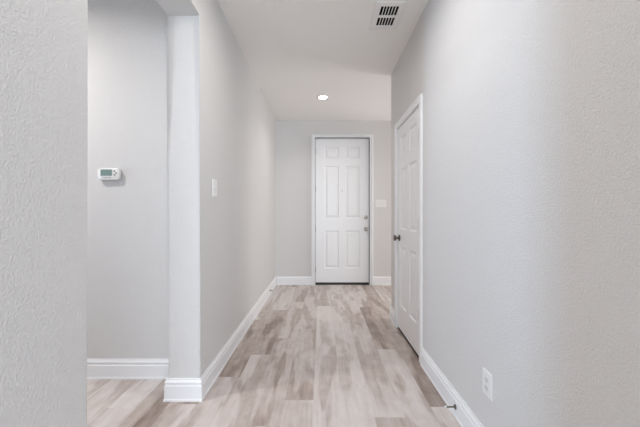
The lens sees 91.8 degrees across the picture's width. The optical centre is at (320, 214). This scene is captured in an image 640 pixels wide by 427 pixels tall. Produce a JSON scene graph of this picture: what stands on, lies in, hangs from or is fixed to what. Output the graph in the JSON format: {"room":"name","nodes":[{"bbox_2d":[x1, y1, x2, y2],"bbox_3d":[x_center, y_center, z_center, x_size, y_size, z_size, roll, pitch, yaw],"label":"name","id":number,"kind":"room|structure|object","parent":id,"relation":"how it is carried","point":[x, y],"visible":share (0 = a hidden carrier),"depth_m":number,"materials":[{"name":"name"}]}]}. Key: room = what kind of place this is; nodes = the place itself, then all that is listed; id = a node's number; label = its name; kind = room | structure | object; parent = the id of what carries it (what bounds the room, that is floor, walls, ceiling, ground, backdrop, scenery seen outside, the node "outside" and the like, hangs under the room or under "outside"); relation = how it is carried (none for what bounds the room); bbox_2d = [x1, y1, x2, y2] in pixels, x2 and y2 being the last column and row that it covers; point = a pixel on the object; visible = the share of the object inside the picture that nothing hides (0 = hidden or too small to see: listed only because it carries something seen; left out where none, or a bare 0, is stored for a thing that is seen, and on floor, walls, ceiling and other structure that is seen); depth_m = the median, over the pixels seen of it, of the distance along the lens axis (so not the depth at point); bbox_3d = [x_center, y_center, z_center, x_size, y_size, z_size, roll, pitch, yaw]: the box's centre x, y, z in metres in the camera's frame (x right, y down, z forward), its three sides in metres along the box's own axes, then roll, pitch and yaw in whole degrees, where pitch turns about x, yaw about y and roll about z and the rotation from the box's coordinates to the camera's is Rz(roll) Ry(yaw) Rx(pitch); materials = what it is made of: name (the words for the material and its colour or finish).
{"room":"home hallway","nodes":[
{"label":"home hallway","id":0,"kind":"room"},
{"bbox_2d":[87,0,168,358],"bbox_3d":[-2.882,-0.206,2.276,3.835,2.743,0.120,0,0,0],"label":"wall","id":1,"kind":"structure","parent":0,"point":[127,217],"depth_m":2.22,"materials":[{"name":"white paint"}]},
{"bbox_2d":[98,168,120,179],"bbox_3d":[-1.501,-0.289,2.200,0.155,0.084,0.032,0,0,0],"label":"thermostat","id":2,"kind":"object","parent":1,"relation":"attached to","point":[103,173],"visible":1,"depth_m":2.19,"materials":[{"name":"white plastic"}]},
{"bbox_2d":[87,359,168,378],"bbox_3d":[-2.893,1.096,2.206,3.815,0.138,0.020,0,0,0],"label":"baseboard","id":3,"kind":"structure","parent":1,"relation":"attached to","point":[96,368],"depth_m":2.20,"materials":[{"name":"white wood"}]},
{"bbox_2d":[0,0,274,426],"bbox_3d":[-0.863,-0.206,2.650,0.204,2.743,5.060,0,0,0],"label":"wall","id":4,"kind":"structure","parent":0,"point":[221,124],"depth_m":0.98,"materials":[{"name":"white paint"}]},
{"bbox_2d":[212,179,216,196],"bbox_3d":[-0.753,-0.192,2.215,0.016,0.127,0.089,0,0,0],"label":"light switch","id":5,"kind":"object","parent":4,"relation":"attached to","point":[214,181],"visible":1,"depth_m":2.20,"materials":[{"name":"white plastic"}]},
{"bbox_2d":[163,276,275,401],"bbox_3d":[-0.863,1.096,3.556,0.243,0.138,3.248,0,0,0],"label":"baseboard","id":6,"kind":"structure","parent":4,"relation":"attached to","point":[175,389],"depth_m":2.09,"materials":[{"name":"white wood"}]},
{"bbox_2d":[87,285,460,426],"bbox_3d":[-0.650,1.215,-0.050,8.900,0.100,11.100,0,0,0],"label":"floor","id":7,"kind":"structure","parent":0,"point":[312,355],"depth_m":2.17,"materials":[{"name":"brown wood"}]},
{"bbox_2d":[218,0,427,120],"bbox_3d":[-0.650,-1.678,-0.050,8.900,0.200,11.100,0,0,0],"label":"ceiling","id":8,"kind":"structure","parent":0,"point":[296,52],"depth_m":2.99,"materials":[{"name":"white paint"}]},
{"bbox_2d":[316,95,329,99],"bbox_3d":[0.027,-1.573,4.150,0.184,0.008,0.184,0,0,0],"label":"recessed light","id":9,"kind":"object","parent":8,"relation":"in","point":[320,97],"visible":1,"depth_m":4.14,"materials":[{"name":"white"}]},
{"bbox_2d":[369,1,407,28],"bbox_3d":[0.522,-1.663,2.454,0.236,0.191,0.344,0,0,0],"label":"ceiling vent","id":10,"kind":"object","parent":8,"relation":"in","point":[386,14],"visible":1,"depth_m":2.47,"materials":[{"name":"white metal"}]},
{"bbox_2d":[275,121,390,283],"bbox_3d":[1.292,-0.206,5.260,4.515,2.743,0.160,0,0,0],"label":"wall","id":11,"kind":"structure","parent":0,"point":[292,138],"depth_m":5.18,"materials":[{"name":"white paint"}]},
{"bbox_2d":[276,276,311,284],"bbox_3d":[-0.449,1.096,5.170,0.584,0.138,0.020,0,0,0],"label":"baseboard","id":12,"kind":"structure","parent":11,"relation":"attached to","point":[281,280],"depth_m":5.16,"materials":[{"name":"white wood"}]},
{"bbox_2d":[311,134,372,284],"bbox_3d":[0.355,-0.089,5.250,1.028,2.509,0.176,0,0,0],"label":"trim","id":13,"kind":"structure","parent":11,"relation":"attached to","point":[313,136],"depth_m":5.17,"materials":[{"name":"white wood"}]},
{"bbox_2d":[315,283,368,284],"bbox_3d":[0.355,1.155,5.249,0.900,0.018,0.162,0,0,0],"label":"trim","id":14,"kind":"structure","parent":11,"relation":"attached to","point":[316,283],"depth_m":5.17,"materials":[{"name":"black rubber"}]},
{"bbox_2d":[316,139,368,282],"bbox_3d":[0.350,-0.066,5.188,0.899,2.419,0.117,0,0,0],"label":"door","id":15,"kind":"structure","parent":11,"relation":"in","point":[342,165],"depth_m":5.20,"materials":[{"name":"white wood"}]},
{"bbox_2d":[375,200,385,206],"bbox_3d":[0.998,-0.192,5.172,0.181,0.127,0.016,0,0,0],"label":"light switch","id":16,"kind":"object","parent":11,"relation":"attached to","point":[378,203],"visible":1,"depth_m":5.17,"materials":[{"name":"white plastic"}]},
{"bbox_2d":[373,276,390,284],"bbox_3d":[2.208,1.096,5.170,2.683,0.138,0.020,0,0,0],"label":"baseboard","id":17,"kind":"structure","parent":11,"relation":"attached to","point":[377,280],"depth_m":5.16,"materials":[{"name":"white wood"}]},
{"bbox_2d":[391,0,639,426],"bbox_3d":[0.850,-0.206,1.810,0.120,2.743,3.380,0,0,0],"label":"wall","id":18,"kind":"structure","parent":0,"point":[531,108],"depth_m":1.16,"materials":[{"name":"white paint"}]},
{"bbox_2d":[393,107,418,355],"bbox_3d":[0.780,0.132,2.830,0.096,2.022,0.727,0,0,0],"label":"door","id":19,"kind":"structure","parent":18,"relation":"in","point":[408,133],"depth_m":2.79,"materials":[{"name":"white wood"}]},
{"bbox_2d":[398,327,418,357],"bbox_3d":[0.851,1.162,2.835,0.118,0.004,0.726,0,0,0],"label":"trim","id":20,"kind":"structure","parent":18,"relation":"attached to","point":[398,327],"depth_m":2.80,"materials":[{"name":"brown metal"}]},
{"bbox_2d":[395,93,422,363],"bbox_3d":[0.840,0.110,2.835,0.136,2.111,0.854,0,0,0],"label":"trim","id":21,"kind":"structure","parent":18,"relation":"attached to","point":[418,102],"depth_m":2.45,"materials":[{"name":"white wood"}]},
{"bbox_2d":[444,404,456,409],"bbox_3d":[0.742,1.105,1.785,0.065,0.029,0.029,0,0,0],"label":"door stop","id":22,"kind":"object","parent":18,"relation":"attached to","point":[445,406],"visible":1,"depth_m":1.78,"materials":[{"name":"silver metal"}]},
{"bbox_2d":[420,348,483,426],"bbox_3d":[0.780,1.096,1.261,0.020,0.138,2.282,0,0,0],"label":"baseboard","id":23,"kind":"structure","parent":18,"relation":"attached to","point":[463,414],"depth_m":1.88,"materials":[{"name":"white wood"}]},
{"bbox_2d":[483,367,492,400],"bbox_3d":[0.786,0.800,1.468,0.007,0.121,0.082,0,0,0],"label":"wall outlet","id":24,"kind":"object","parent":18,"relation":"attached to","point":[487,377],"visible":1,"depth_m":1.46,"materials":[{"name":"white plastic"}]},
{"bbox_3d":[2.230,-0.206,3.440,2.640,2.743,0.120,0,0,0],"label":"wall","id":25,"kind":"structure","parent":0,"visible":0},
{"bbox_2d":[389,306,394,324],"bbox_3d":[2.160,1.096,3.396,2.780,0.138,0.248,0,0,0],"label":"baseboard","id":26,"kind":"structure","parent":25,"relation":"attached to","point":[391,310],"depth_m":3.38,"materials":[{"name":"white wood"}]}
]}

